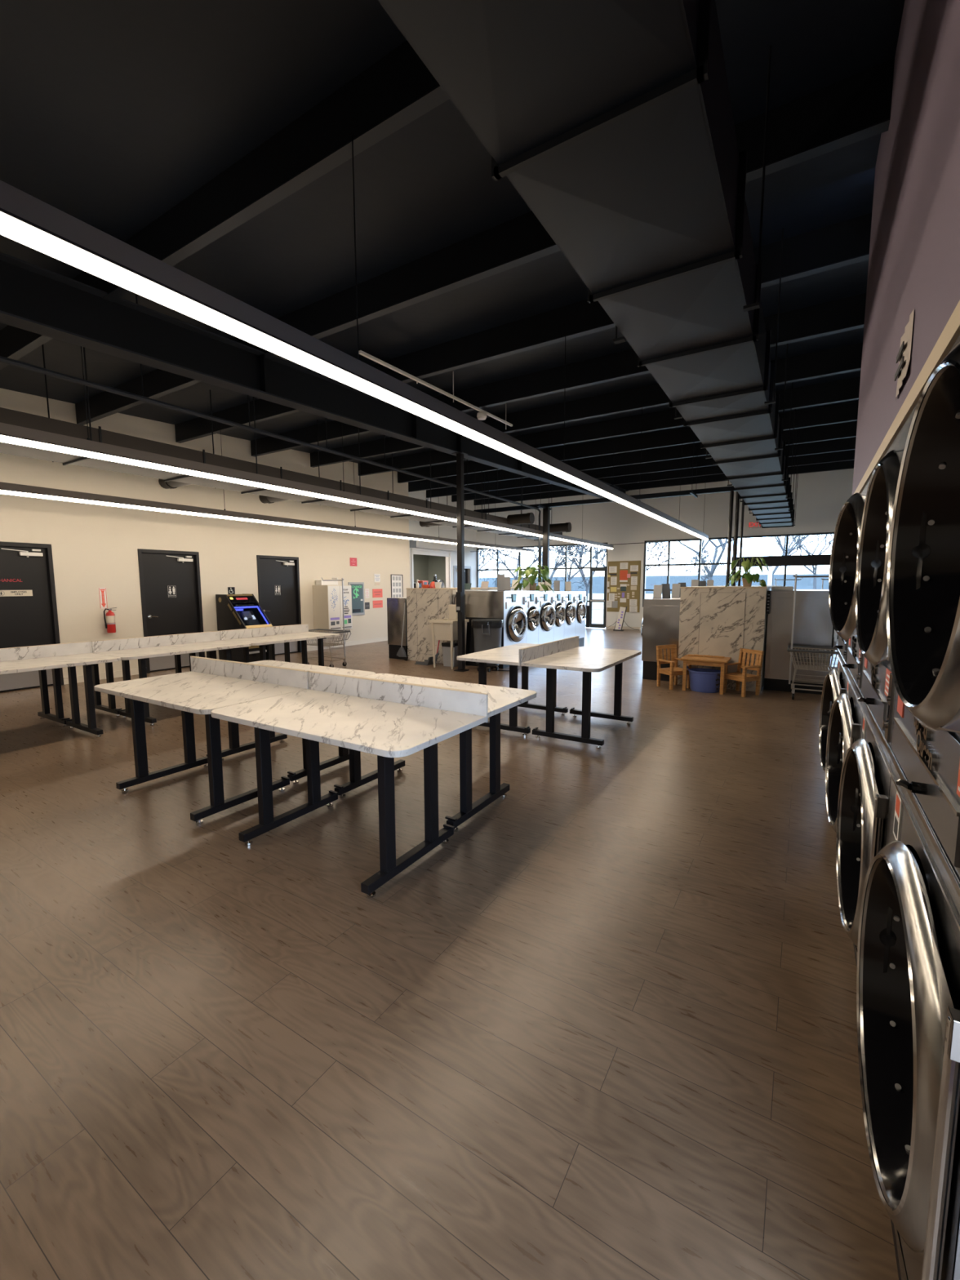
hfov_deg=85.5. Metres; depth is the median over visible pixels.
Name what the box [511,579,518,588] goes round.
placard
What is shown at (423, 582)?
coffee machine
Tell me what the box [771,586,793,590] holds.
drip tray
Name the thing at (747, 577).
potted plant
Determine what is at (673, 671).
chair
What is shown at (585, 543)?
diffuser
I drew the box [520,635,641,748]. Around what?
folding table
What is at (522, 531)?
diffuser
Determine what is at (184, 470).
diffuser
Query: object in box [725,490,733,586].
conduit
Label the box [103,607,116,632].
fire extinguisher
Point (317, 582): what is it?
box
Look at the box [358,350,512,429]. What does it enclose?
ceiling track
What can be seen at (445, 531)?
wall
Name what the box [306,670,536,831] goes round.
folding table
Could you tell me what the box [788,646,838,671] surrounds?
basket
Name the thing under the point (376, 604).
notice
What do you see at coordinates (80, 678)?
baseboard
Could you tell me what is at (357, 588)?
machine
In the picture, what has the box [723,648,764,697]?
chair
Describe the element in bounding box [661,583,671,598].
placard
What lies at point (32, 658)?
folding table
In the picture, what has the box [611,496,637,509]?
diffuser
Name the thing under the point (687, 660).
table
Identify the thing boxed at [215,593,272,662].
machine
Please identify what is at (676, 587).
placard
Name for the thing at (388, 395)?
diffuser
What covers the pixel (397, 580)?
framed poster
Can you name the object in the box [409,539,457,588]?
window
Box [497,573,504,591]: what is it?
placard
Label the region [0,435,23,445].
diffuser
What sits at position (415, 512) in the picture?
diffuser
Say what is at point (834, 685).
dryer
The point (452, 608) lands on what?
box
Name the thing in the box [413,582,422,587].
coffee machine
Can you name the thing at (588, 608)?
door
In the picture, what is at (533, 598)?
washer
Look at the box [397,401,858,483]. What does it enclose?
ceiling beam
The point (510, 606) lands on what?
washer
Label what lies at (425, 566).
wall
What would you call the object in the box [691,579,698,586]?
placard
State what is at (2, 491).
diffuser
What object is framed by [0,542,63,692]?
door
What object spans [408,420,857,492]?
ceiling beam
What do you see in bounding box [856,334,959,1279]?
dryer
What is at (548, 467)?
diffuser
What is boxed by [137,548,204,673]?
door
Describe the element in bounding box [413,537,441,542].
diffuser
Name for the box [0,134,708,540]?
linear pendant light
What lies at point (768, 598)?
control box
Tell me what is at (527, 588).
placard
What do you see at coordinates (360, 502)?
diffuser
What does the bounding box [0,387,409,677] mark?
wall
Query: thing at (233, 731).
folding table
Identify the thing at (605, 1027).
floor
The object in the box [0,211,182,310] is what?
diffuser
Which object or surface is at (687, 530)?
diffuser
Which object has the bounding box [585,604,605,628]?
pavement
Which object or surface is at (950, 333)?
trim
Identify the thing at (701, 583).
placard
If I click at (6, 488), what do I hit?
linear pendant light
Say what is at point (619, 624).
display
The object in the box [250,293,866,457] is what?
ceiling beam
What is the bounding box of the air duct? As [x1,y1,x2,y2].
[377,0,798,528]
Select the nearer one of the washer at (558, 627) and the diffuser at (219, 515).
the diffuser at (219, 515)
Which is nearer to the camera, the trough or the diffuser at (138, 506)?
the diffuser at (138, 506)
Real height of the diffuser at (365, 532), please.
0.042 m
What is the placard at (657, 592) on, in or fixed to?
on the washer at (660, 620)
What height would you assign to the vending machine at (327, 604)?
1.401 m
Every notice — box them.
[350,557,356,566]
[364,588,369,598]
[364,602,369,608]
[372,588,382,597]
[373,573,380,582]
[373,600,382,608]
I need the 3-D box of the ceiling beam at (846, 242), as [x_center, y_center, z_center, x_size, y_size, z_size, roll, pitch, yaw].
[-0.546,-3.446,6.380,14.400,0.326,0.081,4,7,32]
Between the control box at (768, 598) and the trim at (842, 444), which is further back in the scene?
the trim at (842, 444)
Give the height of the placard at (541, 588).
0.205 m
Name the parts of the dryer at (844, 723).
door, latch plate, latch plate, door, handle, hinge plate, hinge plate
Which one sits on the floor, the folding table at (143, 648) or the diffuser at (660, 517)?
the folding table at (143, 648)
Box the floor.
[0,627,957,1279]
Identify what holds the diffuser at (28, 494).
attached to the linear pendant light at (6, 488)
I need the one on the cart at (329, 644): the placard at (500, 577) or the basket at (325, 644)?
the basket at (325, 644)
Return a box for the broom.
[395,603,408,661]
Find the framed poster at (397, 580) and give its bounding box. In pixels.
[391,574,403,597]
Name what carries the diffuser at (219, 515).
attached to the linear pendant light at (6, 488)
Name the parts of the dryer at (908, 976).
latch plate, door, handle, latch plate, door, hinge plate, hinge plate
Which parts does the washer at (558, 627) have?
door, door glass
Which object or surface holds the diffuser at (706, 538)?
attached to the linear pendant light at (26, 220)
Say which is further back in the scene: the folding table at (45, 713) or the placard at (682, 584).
the placard at (682, 584)
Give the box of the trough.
[473,445,737,514]
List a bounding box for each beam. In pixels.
[0,252,628,502]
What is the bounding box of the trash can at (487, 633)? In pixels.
[471,618,503,671]
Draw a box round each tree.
[479,549,513,573]
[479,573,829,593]
[484,547,553,579]
[527,545,604,579]
[537,545,604,582]
[542,545,606,617]
[577,542,680,570]
[678,538,733,580]
[681,544,724,583]
[749,534,819,585]
[773,533,833,589]
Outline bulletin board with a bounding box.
[605,560,640,612]
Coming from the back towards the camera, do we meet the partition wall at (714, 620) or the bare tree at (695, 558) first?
the bare tree at (695, 558)
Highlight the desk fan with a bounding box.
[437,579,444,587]
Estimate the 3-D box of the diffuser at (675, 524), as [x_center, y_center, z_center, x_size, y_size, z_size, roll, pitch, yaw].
[3.854,-2.264,10.284,0.084,0.042,1.128,4,7,32]
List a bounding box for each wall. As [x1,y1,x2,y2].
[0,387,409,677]
[408,489,476,588]
[413,554,445,587]
[475,468,853,637]
[677,585,782,692]
[852,0,959,494]
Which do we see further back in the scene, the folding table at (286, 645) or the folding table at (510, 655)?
the folding table at (286, 645)
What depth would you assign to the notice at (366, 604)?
13.79 m
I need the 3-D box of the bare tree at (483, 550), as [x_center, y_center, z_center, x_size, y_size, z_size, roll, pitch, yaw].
[-0.465,-4.343,31.012,4.838,5.464,5.200,-2,6,-18]
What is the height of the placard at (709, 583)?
0.324 m
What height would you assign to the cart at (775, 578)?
1.694 m
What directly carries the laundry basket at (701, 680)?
on the floor
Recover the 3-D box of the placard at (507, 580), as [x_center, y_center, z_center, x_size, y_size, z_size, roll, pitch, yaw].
[0.540,-1.132,10.431,0.140,0.274,0.150,0,6,-2]
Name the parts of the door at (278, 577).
kick plate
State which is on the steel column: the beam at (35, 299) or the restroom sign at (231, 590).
the beam at (35, 299)
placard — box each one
[464,583,471,589]
[480,581,488,589]
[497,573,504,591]
[504,577,511,590]
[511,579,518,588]
[523,577,529,591]
[537,582,544,591]
[545,581,551,591]
[553,580,559,591]
[564,582,571,591]
[653,585,662,598]
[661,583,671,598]
[671,583,680,597]
[678,582,685,597]
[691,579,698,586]
[699,580,706,586]
[706,579,713,586]
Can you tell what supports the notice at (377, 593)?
attached to the wall at (94, 547)
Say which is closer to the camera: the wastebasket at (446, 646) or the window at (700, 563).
the wastebasket at (446, 646)
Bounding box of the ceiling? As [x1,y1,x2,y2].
[0,0,904,471]
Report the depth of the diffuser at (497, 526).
10.59 m
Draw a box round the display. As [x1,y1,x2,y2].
[604,606,639,631]
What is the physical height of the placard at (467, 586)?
0.128 m
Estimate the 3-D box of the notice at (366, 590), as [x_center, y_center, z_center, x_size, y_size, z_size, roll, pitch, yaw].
[-2.993,-1.234,13.760,0.006,0.250,0.160,4,7,32]
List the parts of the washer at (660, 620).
door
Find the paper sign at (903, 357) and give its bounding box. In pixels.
[894,309,914,400]
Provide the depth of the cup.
10.42 m
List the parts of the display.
edge frame, panel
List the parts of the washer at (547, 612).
door, door glass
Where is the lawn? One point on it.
(596, 614)
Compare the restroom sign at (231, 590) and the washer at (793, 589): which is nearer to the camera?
the washer at (793, 589)
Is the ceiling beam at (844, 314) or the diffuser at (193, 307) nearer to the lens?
the diffuser at (193, 307)
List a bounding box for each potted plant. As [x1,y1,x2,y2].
[512,562,555,593]
[724,555,768,586]
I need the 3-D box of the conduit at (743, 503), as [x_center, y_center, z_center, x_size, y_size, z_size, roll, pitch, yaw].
[5.136,-1.959,10.197,0.077,1.920,0.077,4,7,32]
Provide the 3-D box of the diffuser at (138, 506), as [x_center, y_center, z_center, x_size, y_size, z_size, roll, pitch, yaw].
[-4.939,-1.983,7.900,0.084,0.042,1.119,4,7,32]
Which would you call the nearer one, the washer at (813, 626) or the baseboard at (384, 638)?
the washer at (813, 626)
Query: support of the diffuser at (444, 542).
attached to the linear pendant light at (6, 488)
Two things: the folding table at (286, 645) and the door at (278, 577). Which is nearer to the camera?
the folding table at (286, 645)
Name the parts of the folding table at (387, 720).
leg, leg, leg, leg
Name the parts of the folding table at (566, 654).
leg, leg, leg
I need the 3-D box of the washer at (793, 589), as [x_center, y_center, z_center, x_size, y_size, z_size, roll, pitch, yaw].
[5.265,-0.091,8.466,0.897,1.450,0.882,4,7,32]
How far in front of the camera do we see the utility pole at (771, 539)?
25.95 m
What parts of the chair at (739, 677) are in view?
leg, armrest, leg, seat, seat rail, leg, backrest, armrest, leg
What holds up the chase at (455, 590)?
on the floor
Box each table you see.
[0,641,120,737]
[8,641,80,726]
[89,631,212,716]
[91,631,251,725]
[93,656,308,824]
[190,656,375,783]
[211,671,488,897]
[213,623,302,662]
[219,623,339,666]
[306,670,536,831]
[456,635,576,736]
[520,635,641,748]
[680,653,731,694]
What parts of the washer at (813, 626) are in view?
door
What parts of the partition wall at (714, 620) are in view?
access panel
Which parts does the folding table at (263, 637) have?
leg, leg, leg, leg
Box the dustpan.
[414,640,439,665]
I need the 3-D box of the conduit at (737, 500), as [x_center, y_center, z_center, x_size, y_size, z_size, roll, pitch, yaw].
[5.051,-1.965,10.249,0.077,1.920,0.077,4,7,32]
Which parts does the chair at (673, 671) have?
leg, armrest, backrest, leg, seat, seat rail, leg, leg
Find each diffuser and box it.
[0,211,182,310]
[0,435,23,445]
[0,489,13,494]
[12,491,115,506]
[22,439,173,471]
[114,503,193,515]
[172,466,274,489]
[175,296,377,394]
[192,512,256,522]
[254,520,306,528]
[273,485,347,502]
[306,525,349,532]
[346,499,403,512]
[348,530,384,536]
[369,386,478,439]
[384,534,415,539]
[402,509,447,519]
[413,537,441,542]
[441,541,457,544]
[446,517,481,526]
[464,543,484,547]
[472,433,541,466]
[480,524,511,531]
[484,546,502,549]
[502,548,519,551]
[510,529,534,535]
[534,533,555,539]
[537,462,583,485]
[554,537,573,542]
[571,541,587,545]
[580,481,614,499]
[586,543,601,547]
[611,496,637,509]
[635,506,655,517]
[653,515,670,524]
[668,521,682,528]
[680,527,692,533]
[691,531,701,537]
[698,536,708,540]
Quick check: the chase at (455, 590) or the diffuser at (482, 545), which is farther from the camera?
the diffuser at (482, 545)
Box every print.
[235,597,248,599]
[330,588,348,608]
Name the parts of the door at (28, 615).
closer arm, kick plate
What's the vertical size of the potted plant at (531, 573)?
0.730 m
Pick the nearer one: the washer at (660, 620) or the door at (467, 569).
the washer at (660, 620)
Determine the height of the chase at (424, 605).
1.480 m
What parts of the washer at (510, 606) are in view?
panel, panel, door, door glass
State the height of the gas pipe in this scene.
3.259 m
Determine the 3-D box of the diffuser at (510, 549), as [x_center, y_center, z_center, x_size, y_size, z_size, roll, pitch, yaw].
[1.010,-3.017,17.412,0.084,0.042,1.119,4,7,32]
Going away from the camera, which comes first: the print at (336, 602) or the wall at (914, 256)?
the wall at (914, 256)
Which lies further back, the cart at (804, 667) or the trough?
the trough
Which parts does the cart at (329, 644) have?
frame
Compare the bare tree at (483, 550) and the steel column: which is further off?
the bare tree at (483, 550)
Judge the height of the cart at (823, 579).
1.694 m
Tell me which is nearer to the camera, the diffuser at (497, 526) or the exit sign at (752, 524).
the diffuser at (497, 526)
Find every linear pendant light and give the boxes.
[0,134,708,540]
[0,346,613,549]
[0,431,533,553]
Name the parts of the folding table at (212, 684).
leg, leg, leg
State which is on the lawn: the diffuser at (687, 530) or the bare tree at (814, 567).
the bare tree at (814, 567)
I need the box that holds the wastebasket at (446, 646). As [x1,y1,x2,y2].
[441,641,457,666]
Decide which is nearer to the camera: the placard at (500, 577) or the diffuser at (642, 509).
the diffuser at (642, 509)
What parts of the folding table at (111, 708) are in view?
leg, leg, leg, leg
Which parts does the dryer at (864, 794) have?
latch plate, door, handle, hinge plate, latch plate, door, hinge plate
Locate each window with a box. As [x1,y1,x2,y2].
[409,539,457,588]
[476,542,607,626]
[642,532,834,607]
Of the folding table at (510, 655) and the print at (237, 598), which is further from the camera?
the print at (237, 598)
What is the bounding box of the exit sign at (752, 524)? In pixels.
[748,520,761,528]
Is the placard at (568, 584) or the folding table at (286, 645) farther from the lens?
the placard at (568, 584)
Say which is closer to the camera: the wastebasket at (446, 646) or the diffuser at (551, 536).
the wastebasket at (446, 646)
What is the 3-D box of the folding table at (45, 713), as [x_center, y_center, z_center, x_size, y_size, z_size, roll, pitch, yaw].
[-5.122,0.525,5.446,0.780,0.927,1.515,4,7,32]
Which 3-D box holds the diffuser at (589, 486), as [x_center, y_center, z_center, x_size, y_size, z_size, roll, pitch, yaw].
[1.456,-1.847,6.448,0.084,0.042,1.128,4,7,32]
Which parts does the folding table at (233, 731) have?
leg, leg, leg, leg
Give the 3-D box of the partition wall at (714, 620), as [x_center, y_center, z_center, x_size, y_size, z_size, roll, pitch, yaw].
[5.005,-0.283,10.015,1.158,1.505,5.552,4,7,32]
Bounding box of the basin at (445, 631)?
[433,622,465,640]
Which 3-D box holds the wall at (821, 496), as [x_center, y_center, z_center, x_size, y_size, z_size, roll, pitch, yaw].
[6.020,-2.825,17.059,14.800,5.060,0.200,4,7,32]
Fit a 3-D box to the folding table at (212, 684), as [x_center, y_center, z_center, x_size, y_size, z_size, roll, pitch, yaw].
[-2.095,0.682,3.887,1.515,0.927,0.780,4,7,32]
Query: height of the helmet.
0.135 m
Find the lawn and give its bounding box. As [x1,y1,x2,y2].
[587,593,671,618]
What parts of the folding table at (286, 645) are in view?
leg, leg, leg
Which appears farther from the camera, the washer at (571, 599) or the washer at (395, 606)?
the washer at (571, 599)
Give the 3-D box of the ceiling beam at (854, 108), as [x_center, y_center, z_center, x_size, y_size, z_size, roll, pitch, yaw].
[-1.351,-3.243,5.100,14.400,0.326,0.081,4,7,32]
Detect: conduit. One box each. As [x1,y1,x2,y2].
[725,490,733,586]
[732,492,739,586]
[737,498,744,586]
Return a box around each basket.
[306,630,347,646]
[421,584,429,587]
[686,666,720,693]
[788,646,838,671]
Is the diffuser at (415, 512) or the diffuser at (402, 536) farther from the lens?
the diffuser at (402, 536)
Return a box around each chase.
[405,586,523,663]
[453,588,552,664]
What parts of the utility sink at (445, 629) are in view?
leg, leg, leg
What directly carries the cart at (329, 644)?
on the floor
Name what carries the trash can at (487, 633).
on the floor
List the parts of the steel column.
cap plate, post, plate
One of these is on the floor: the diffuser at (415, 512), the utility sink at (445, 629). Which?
the utility sink at (445, 629)
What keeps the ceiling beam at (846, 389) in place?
attached to the wall at (94, 547)
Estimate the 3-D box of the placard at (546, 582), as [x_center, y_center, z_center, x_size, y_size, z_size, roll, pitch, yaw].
[1.571,-1.249,11.971,0.140,0.245,0.150,1,6,9]
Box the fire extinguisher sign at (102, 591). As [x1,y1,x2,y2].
[98,587,107,608]
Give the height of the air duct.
1.826 m
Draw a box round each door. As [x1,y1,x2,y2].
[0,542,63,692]
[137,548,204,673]
[256,555,301,654]
[453,565,471,587]
[586,568,606,627]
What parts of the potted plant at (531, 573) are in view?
pot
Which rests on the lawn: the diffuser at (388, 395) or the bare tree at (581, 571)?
the bare tree at (581, 571)
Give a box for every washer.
[386,597,407,659]
[465,590,528,668]
[526,591,539,644]
[538,591,555,644]
[553,591,565,640]
[564,591,577,638]
[575,591,586,646]
[639,598,679,681]
[764,590,838,694]
[793,589,828,590]
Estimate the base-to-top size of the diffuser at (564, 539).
0.042 m
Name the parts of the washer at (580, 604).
door, door glass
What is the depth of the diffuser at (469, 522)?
9.69 m
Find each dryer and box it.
[818,635,848,772]
[825,477,871,833]
[835,400,919,968]
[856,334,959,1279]
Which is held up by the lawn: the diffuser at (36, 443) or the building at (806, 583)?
the building at (806, 583)
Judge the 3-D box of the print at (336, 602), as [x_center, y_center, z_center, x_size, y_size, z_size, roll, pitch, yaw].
[-3.313,-0.956,12.274,0.002,0.514,0.575,4,7,32]
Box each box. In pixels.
[315,577,337,585]
[448,594,457,619]
[765,591,770,613]
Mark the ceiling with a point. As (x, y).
(113, 113)
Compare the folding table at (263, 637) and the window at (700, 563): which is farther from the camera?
the window at (700, 563)
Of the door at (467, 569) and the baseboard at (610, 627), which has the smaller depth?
the baseboard at (610, 627)
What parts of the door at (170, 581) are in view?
lever handle, kick plate, closer arm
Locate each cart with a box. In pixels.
[306,577,350,666]
[774,577,801,585]
[786,573,838,699]
[821,577,838,645]
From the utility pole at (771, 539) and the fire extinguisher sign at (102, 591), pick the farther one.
the utility pole at (771, 539)
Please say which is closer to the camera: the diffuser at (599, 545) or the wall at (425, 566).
the diffuser at (599, 545)
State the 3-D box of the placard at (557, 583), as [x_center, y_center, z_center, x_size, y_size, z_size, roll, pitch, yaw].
[1.835,-1.288,12.394,0.140,0.254,0.150,1,6,9]
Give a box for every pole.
[542,506,550,585]
[767,537,773,585]
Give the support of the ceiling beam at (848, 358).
attached to the wall at (94, 547)
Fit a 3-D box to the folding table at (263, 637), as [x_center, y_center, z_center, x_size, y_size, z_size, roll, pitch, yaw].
[-2.854,0.288,7.603,0.780,0.927,1.515,4,7,32]
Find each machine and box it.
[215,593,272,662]
[311,585,352,640]
[347,582,364,615]
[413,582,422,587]
[417,580,427,584]
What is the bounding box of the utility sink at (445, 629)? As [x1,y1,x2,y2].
[429,618,468,669]
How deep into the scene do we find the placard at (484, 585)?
10.76 m
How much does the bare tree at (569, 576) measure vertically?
6.929 m
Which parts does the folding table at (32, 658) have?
leg, leg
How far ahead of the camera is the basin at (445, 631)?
9.59 m
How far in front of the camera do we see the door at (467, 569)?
20.31 m
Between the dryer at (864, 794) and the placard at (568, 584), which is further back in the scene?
the placard at (568, 584)
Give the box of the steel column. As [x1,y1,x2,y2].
[451,451,469,671]
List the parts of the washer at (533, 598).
door, door glass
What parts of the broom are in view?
handle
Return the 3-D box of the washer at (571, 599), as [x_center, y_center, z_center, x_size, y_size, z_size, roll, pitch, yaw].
[1.808,-0.468,12.424,0.947,1.382,0.702,4,7,32]
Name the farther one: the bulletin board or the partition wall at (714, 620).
the bulletin board
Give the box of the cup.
[434,582,441,588]
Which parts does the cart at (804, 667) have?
frame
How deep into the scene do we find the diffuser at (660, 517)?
9.30 m
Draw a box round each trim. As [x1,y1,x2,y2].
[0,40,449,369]
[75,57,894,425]
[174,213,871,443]
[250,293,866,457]
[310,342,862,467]
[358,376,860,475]
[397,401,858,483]
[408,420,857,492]
[426,436,856,497]
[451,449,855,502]
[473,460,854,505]
[731,554,831,567]
[853,300,959,493]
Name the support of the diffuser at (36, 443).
attached to the linear pendant light at (9, 433)
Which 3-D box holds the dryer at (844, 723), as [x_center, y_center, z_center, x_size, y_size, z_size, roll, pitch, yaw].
[2.337,0.238,2.547,1.082,2.072,0.955,4,7,32]
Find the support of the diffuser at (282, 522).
attached to the linear pendant light at (6, 488)
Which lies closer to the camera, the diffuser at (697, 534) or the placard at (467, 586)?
the placard at (467, 586)
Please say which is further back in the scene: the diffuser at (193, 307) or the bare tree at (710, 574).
the bare tree at (710, 574)
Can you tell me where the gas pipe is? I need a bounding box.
[0,293,541,582]
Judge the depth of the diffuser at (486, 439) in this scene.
4.44 m
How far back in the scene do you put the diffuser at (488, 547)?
16.52 m
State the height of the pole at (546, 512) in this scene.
1.940 m
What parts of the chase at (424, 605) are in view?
access panel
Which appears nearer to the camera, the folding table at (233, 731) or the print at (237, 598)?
the folding table at (233, 731)
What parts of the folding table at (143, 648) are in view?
leg, leg, leg, leg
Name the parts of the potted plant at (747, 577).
pot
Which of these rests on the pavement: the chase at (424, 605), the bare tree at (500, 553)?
the bare tree at (500, 553)
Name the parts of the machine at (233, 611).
panel, playfield glass, panel, ticket door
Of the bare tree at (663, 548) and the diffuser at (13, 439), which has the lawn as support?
the bare tree at (663, 548)
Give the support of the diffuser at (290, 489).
attached to the linear pendant light at (9, 433)
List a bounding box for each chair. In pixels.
[656,644,691,689]
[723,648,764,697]
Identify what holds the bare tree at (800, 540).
on the lawn
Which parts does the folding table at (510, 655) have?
leg, leg, leg, leg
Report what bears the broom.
on the floor
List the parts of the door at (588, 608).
post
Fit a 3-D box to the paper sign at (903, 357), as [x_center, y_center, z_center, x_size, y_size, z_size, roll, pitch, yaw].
[1.502,-1.002,1.848,0.013,0.210,0.290,4,7,32]
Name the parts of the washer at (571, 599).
door, door glass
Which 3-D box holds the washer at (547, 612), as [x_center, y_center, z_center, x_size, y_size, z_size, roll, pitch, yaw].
[1.117,-0.358,11.304,0.961,1.406,0.782,4,7,32]
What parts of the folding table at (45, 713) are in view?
leg, leg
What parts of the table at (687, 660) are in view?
leg, jigsaw strip, leg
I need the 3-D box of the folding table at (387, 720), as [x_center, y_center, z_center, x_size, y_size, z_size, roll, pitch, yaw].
[-0.802,0.764,3.087,1.515,0.927,0.780,4,7,32]
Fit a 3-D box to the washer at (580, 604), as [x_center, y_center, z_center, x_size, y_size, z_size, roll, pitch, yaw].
[2.172,-0.525,13.007,0.947,1.370,0.682,4,7,32]
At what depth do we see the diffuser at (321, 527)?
10.77 m
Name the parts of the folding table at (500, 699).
leg, leg, leg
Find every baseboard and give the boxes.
[63,667,138,684]
[306,636,387,651]
[606,626,640,630]
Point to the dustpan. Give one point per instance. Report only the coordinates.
(429, 661)
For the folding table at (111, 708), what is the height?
0.927 m
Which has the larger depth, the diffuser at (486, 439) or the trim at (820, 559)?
the trim at (820, 559)
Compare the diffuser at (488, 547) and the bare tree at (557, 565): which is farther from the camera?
the bare tree at (557, 565)
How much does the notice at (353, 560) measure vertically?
0.210 m
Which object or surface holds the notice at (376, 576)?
attached to the wall at (94, 547)
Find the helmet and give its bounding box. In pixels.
[428,581,435,587]
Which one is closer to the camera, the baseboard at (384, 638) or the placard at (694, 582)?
the placard at (694, 582)
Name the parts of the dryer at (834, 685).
latch plate, door, handle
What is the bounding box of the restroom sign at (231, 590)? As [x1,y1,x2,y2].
[227,586,235,594]
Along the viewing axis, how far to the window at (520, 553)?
19.10 m

